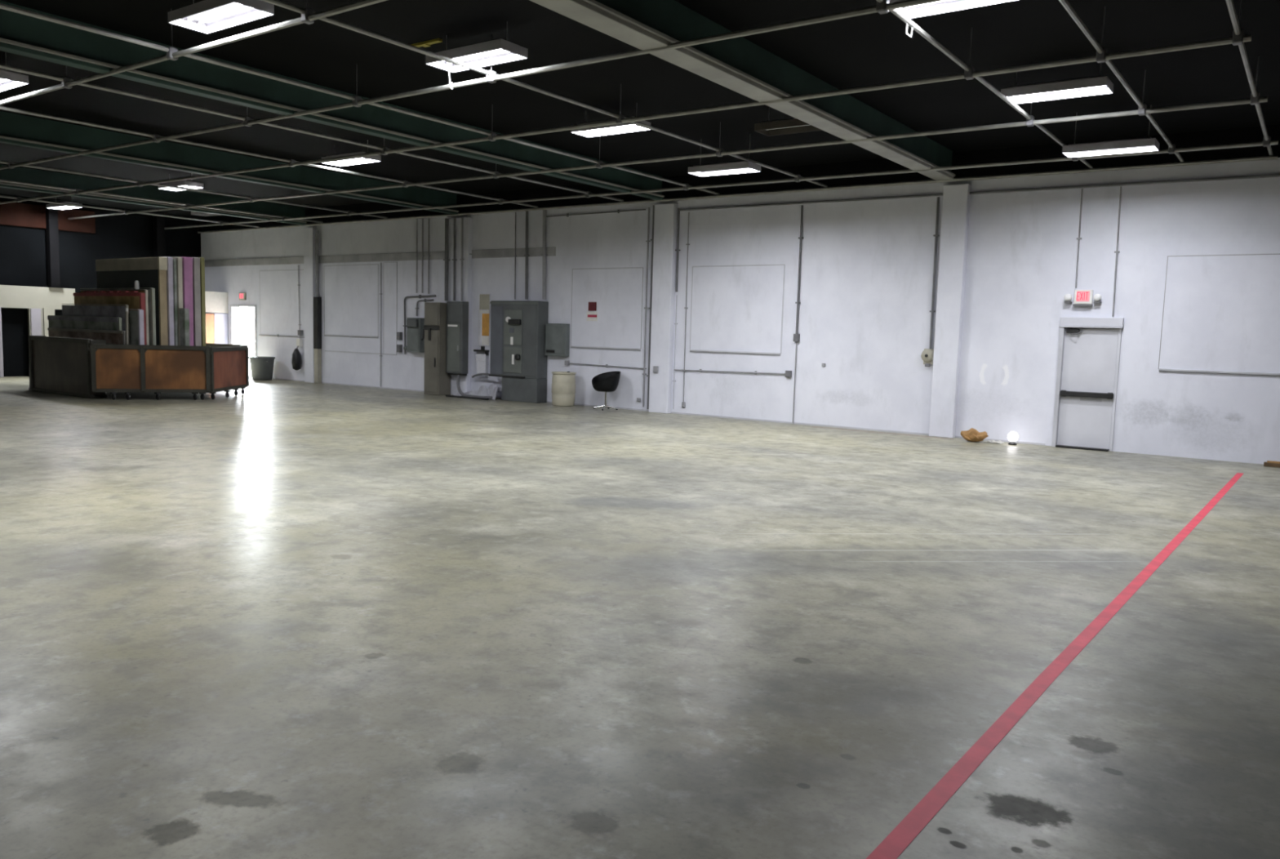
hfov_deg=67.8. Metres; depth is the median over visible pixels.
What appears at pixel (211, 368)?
cart
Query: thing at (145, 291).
panel
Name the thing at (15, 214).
trim
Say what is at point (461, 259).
conduit
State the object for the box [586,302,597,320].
warning sign
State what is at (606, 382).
tub chair
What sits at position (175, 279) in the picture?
panel
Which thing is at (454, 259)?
conduit
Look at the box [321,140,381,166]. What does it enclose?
fluorescent light
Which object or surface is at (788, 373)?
outlet box
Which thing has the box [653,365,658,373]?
outlet box
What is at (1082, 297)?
exit sign
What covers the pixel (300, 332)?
wall switch
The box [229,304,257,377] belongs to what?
door frame
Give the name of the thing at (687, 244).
conduit
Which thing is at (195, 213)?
fluorescent light
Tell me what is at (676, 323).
conduit
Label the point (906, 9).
wire
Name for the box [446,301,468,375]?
panelboard
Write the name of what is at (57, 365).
cart
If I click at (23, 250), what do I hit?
wall
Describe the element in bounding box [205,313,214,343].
wooden board
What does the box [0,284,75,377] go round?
wall
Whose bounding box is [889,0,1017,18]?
fluorescent light
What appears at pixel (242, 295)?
exit sign
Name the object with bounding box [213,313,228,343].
door
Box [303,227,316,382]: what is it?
pilaster
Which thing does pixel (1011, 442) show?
socket
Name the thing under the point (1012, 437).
work lamp
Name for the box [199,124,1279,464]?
wall
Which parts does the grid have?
hanger rod, hanger rod, hanger rod, hanger rod, hanger rod, hanger rod, hanger rod, hanger rod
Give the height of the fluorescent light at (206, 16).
0.370 m
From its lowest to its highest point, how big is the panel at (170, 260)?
3.022 m
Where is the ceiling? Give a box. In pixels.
[0,0,1279,217]
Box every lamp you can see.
[1006,431,1018,444]
[1064,293,1072,302]
[1093,293,1101,302]
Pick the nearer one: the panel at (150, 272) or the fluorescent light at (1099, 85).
the fluorescent light at (1099, 85)
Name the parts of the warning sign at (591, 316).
red plate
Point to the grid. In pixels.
(308, 16)
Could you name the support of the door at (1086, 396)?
in the wall at (866, 273)
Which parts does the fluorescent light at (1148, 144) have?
hanger chain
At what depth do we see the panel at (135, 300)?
22.19 m
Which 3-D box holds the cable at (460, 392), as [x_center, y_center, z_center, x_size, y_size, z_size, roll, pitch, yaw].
[-4.354,-1.102,24.713,0.210,0.564,1.516,-4,8,-45]
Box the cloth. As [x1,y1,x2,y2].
[134,280,139,288]
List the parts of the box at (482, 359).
lid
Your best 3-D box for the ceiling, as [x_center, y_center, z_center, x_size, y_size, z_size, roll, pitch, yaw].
[-7.231,-4.881,10.455,39.020,0.200,27.550,6,7,35]
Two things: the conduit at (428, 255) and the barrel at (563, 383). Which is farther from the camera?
the conduit at (428, 255)
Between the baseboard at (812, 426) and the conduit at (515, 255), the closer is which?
the baseboard at (812, 426)
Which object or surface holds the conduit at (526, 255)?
attached to the wall at (866, 273)
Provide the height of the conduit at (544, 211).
2.188 m
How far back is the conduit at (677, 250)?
21.33 m
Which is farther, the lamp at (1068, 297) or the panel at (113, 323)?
the panel at (113, 323)
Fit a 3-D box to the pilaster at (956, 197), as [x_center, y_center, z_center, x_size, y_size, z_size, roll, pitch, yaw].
[5.812,-2.194,17.887,0.460,4.700,0.160,6,7,35]
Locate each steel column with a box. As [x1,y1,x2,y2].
[40,198,64,288]
[149,211,168,257]
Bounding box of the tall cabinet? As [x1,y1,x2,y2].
[488,300,548,403]
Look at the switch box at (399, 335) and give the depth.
26.92 m
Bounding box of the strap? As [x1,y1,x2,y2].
[411,38,442,47]
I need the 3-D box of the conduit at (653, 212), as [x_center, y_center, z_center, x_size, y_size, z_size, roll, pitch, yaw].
[0.254,-2.780,21.882,0.102,4.650,0.064,6,7,35]
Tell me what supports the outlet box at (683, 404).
attached to the wall at (866, 273)
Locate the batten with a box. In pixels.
[124,307,128,344]
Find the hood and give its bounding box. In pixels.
[1059,317,1124,328]
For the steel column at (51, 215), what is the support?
on the wall at (24, 311)
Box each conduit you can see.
[258,334,297,337]
[297,265,301,338]
[379,262,382,386]
[403,294,436,354]
[415,218,417,293]
[415,298,433,315]
[420,218,424,293]
[426,217,430,293]
[443,218,449,300]
[452,217,457,301]
[459,217,464,301]
[513,212,516,299]
[524,211,529,299]
[541,209,547,299]
[546,208,645,217]
[568,362,646,368]
[642,207,650,406]
[646,204,654,408]
[672,294,677,408]
[674,368,785,374]
[675,208,680,292]
[682,212,689,402]
[792,342,796,422]
[795,205,803,333]
[928,196,939,348]
[1075,188,1083,288]
[1111,186,1121,316]
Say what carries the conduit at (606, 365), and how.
attached to the wall at (866, 273)
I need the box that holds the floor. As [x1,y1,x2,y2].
[0,376,1279,858]
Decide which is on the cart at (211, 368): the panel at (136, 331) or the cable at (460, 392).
the panel at (136, 331)
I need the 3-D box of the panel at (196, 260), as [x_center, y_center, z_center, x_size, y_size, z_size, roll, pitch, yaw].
[-11.478,-2.587,23.032,2.915,3.052,0.140,6,7,35]
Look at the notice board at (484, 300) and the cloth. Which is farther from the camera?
the notice board at (484, 300)
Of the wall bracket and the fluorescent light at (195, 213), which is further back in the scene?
the fluorescent light at (195, 213)
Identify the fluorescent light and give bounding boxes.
[0,53,28,92]
[45,196,82,209]
[158,173,204,191]
[167,0,274,34]
[191,211,219,216]
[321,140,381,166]
[425,21,528,89]
[570,102,650,137]
[688,133,760,177]
[754,107,822,136]
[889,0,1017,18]
[1000,62,1113,104]
[1062,105,1159,157]
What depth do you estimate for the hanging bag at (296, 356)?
29.56 m
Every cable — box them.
[456,374,492,399]
[471,373,489,377]
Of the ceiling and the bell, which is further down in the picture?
the bell
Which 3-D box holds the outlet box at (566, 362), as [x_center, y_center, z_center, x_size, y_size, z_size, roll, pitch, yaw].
[-1.802,-1.636,23.464,0.120,0.120,0.068,6,7,35]
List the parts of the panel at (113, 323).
rail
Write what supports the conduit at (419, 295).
attached to the wall at (866, 273)
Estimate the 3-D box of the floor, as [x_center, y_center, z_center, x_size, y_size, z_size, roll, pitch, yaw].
[-7.387,0.589,11.008,39.020,0.200,27.550,6,7,35]
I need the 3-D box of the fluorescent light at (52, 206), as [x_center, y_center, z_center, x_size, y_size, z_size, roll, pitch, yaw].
[-16.618,-6.579,27.469,1.240,0.370,0.440,6,7,35]
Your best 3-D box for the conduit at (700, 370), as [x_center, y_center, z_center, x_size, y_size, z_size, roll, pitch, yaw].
[1.916,-1.264,20.824,2.790,0.098,0.040,6,7,35]
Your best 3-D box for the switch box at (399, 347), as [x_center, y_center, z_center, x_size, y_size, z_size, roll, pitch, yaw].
[-6.826,-2.297,27.005,0.160,0.220,0.098,6,7,35]
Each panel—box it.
[47,315,122,330]
[47,327,125,344]
[62,303,129,344]
[73,290,146,344]
[80,287,155,345]
[80,288,149,345]
[95,257,168,345]
[128,309,144,344]
[161,256,174,345]
[172,256,182,345]
[172,257,177,345]
[179,308,190,346]
[180,256,194,346]
[191,257,201,346]
[198,257,205,346]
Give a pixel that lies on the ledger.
(532, 251)
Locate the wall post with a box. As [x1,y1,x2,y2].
[313,231,321,382]
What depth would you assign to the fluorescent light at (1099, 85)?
11.96 m
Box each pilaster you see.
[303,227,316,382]
[444,217,472,395]
[648,203,677,413]
[928,183,970,438]
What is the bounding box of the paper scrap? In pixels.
[982,440,1003,443]
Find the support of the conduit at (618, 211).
attached to the wall at (866, 273)
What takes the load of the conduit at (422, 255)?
attached to the wall at (866, 273)
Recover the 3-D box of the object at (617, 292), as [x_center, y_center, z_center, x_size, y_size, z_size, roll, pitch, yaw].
[-0.820,-2.871,22.680,2.128,1.919,0.035,6,7,35]
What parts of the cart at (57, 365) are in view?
post, rail, rail, panel, post, rail, panel, rail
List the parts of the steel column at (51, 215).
cap plate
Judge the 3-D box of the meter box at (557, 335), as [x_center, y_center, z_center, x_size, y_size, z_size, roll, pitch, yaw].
[-2.047,-2.212,23.523,0.660,0.800,0.178,6,7,35]
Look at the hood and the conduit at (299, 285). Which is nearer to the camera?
the hood
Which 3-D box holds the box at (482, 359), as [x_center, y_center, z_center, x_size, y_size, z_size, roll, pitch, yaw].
[-4.158,-1.698,25.111,0.360,0.580,0.132,6,7,35]
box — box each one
[296,337,302,346]
[396,332,402,339]
[396,344,402,352]
[403,317,424,352]
[406,319,417,327]
[475,353,488,376]
[545,323,569,356]
[564,360,569,365]
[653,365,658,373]
[681,401,685,407]
[785,370,791,377]
[793,333,799,341]
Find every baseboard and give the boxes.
[272,377,1044,445]
[812,426,954,439]
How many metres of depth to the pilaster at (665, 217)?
21.56 m
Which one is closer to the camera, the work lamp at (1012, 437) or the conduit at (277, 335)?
the work lamp at (1012, 437)
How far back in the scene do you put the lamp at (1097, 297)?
16.35 m
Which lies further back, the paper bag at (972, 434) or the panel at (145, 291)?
the panel at (145, 291)
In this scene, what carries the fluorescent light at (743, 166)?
hanging from the ceiling
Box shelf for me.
[473,349,488,351]
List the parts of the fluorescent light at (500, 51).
hanger chain, dangling wire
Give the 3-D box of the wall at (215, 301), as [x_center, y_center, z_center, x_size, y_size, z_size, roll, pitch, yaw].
[-14.189,-3.177,31.607,0.080,2.770,1.090,6,7,35]
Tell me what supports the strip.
attached to the wall at (866, 273)
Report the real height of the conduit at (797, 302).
2.640 m
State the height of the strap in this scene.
0.040 m
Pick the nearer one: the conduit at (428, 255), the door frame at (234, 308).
the conduit at (428, 255)
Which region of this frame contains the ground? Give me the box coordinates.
[248,359,251,375]
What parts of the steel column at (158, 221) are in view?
cap plate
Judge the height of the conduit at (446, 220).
2.160 m
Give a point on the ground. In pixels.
(250, 373)
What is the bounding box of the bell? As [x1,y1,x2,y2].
[920,348,933,366]
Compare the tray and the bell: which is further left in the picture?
the tray
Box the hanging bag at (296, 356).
[291,346,301,370]
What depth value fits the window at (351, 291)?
28.16 m
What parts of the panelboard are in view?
door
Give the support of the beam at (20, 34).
attached to the ceiling
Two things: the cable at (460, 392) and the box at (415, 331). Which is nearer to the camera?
the cable at (460, 392)
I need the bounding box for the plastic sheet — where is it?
[454,383,502,399]
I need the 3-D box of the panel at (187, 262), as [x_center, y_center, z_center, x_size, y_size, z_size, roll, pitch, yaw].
[-11.605,-2.571,22.891,2.875,3.042,0.200,6,7,35]
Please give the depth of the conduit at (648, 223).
21.95 m
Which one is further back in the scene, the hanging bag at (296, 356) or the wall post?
the hanging bag at (296, 356)
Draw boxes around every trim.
[0,200,95,233]
[679,173,1279,211]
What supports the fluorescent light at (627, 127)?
hanging from the ceiling
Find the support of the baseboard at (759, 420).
attached to the wall at (866, 273)
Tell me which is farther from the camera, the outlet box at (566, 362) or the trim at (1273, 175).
the outlet box at (566, 362)
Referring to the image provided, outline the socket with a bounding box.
[1008,440,1017,444]
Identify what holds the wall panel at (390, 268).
in the wall at (866, 273)
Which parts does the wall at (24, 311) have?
post, post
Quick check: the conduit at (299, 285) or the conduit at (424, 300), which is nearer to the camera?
the conduit at (424, 300)
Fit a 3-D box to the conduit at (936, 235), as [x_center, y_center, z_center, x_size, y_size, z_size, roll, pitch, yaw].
[5.578,-2.950,18.041,0.108,2.840,0.060,6,7,35]
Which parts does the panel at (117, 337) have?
rail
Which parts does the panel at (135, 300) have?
rail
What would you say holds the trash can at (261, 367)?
on the floor
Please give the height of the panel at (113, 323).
1.617 m
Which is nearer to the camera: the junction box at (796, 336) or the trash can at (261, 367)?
the junction box at (796, 336)
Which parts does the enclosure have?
door, door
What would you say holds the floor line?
on the floor
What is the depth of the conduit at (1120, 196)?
16.21 m
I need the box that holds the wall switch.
[297,329,303,335]
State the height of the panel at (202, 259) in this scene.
3.062 m
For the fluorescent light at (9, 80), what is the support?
hanging from the ceiling
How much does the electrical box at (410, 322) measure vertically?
0.220 m
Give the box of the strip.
[324,350,394,355]
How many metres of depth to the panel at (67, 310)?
22.35 m
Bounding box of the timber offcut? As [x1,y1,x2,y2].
[1263,460,1279,467]
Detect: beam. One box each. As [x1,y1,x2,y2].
[0,0,664,199]
[0,111,458,214]
[0,164,306,225]
[528,0,955,180]
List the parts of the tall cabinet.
door, name plate, breaker door, breaker door, rail, operating handle, black knob, blank panel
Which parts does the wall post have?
post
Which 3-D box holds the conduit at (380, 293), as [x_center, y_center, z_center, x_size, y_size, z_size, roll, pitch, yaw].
[-7.463,-3.006,27.429,0.078,3.550,0.040,6,7,35]
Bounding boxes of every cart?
[28,335,106,398]
[88,342,248,399]
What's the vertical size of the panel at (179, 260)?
3.032 m
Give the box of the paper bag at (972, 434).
[960,427,988,441]
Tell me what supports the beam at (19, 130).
attached to the ceiling
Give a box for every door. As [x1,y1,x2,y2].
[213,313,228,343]
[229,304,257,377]
[1051,317,1124,451]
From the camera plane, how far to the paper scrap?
17.18 m
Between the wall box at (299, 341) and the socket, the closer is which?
the socket
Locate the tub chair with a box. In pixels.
[591,370,620,410]
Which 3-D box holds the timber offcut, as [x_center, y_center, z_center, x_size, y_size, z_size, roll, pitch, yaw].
[10.205,0.567,14.758,0.900,0.085,0.140,5,7,34]
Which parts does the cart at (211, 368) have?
post, post, rail, panel, rail, post, post, rail, panel, rail, rail, post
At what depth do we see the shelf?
25.02 m
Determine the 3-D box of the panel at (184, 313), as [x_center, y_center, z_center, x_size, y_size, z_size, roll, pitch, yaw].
[-10.473,-1.848,21.919,0.235,1.862,0.110,6,7,35]
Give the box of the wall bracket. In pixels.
[473,346,488,355]
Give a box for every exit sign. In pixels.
[239,292,246,300]
[1064,289,1101,306]
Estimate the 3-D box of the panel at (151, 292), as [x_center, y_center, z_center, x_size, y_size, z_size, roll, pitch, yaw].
[-12.473,-2.209,22.723,3.448,2.305,0.070,6,7,35]
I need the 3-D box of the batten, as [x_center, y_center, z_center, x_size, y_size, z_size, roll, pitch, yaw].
[-11.526,-1.808,21.395,0.060,1.830,0.030,8,8,35]
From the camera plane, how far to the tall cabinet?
23.84 m
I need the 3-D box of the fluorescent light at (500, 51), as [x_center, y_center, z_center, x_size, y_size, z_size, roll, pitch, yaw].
[-1.932,-4.395,11.207,1.240,0.617,0.440,6,7,35]
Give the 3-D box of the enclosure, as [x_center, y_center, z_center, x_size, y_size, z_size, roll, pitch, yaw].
[-5.446,-2.162,25.555,0.600,2.460,0.460,6,7,35]
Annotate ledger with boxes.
[204,246,555,266]
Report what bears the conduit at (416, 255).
attached to the wall at (866, 273)
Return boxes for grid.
[0,0,1278,233]
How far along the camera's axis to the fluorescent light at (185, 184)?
22.51 m
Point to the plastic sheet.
(494, 391)
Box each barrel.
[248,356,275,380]
[551,371,576,406]
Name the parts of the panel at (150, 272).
rail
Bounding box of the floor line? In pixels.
[866,472,1243,858]
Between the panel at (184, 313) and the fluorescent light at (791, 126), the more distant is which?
the panel at (184, 313)
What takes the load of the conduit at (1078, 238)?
attached to the wall at (866, 273)
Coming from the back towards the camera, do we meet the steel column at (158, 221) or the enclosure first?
the steel column at (158, 221)
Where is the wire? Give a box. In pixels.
[905,7,913,37]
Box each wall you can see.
[0,194,200,315]
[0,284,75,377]
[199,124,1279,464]
[204,291,228,313]
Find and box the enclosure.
[423,302,450,395]
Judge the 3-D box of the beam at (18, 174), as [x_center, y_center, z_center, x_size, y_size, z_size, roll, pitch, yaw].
[-17.986,-5.591,18.041,0.230,0.513,26.800,6,7,35]
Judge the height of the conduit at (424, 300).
0.481 m
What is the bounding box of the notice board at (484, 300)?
[478,293,490,346]
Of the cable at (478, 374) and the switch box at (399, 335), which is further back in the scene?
the switch box at (399, 335)
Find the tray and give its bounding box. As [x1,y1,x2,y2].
[445,395,488,399]
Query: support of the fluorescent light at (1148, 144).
hanging from the ceiling
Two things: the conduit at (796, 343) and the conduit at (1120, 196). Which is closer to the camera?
the conduit at (1120, 196)
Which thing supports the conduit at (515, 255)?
attached to the wall at (866, 273)
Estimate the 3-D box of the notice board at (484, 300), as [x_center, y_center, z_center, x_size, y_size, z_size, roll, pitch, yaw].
[-4.100,-2.881,25.035,0.410,1.370,0.034,6,7,35]
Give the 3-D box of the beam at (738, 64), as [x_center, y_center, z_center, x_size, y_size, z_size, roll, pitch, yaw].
[-2.136,-4.003,6.768,0.360,0.513,26.800,6,7,35]

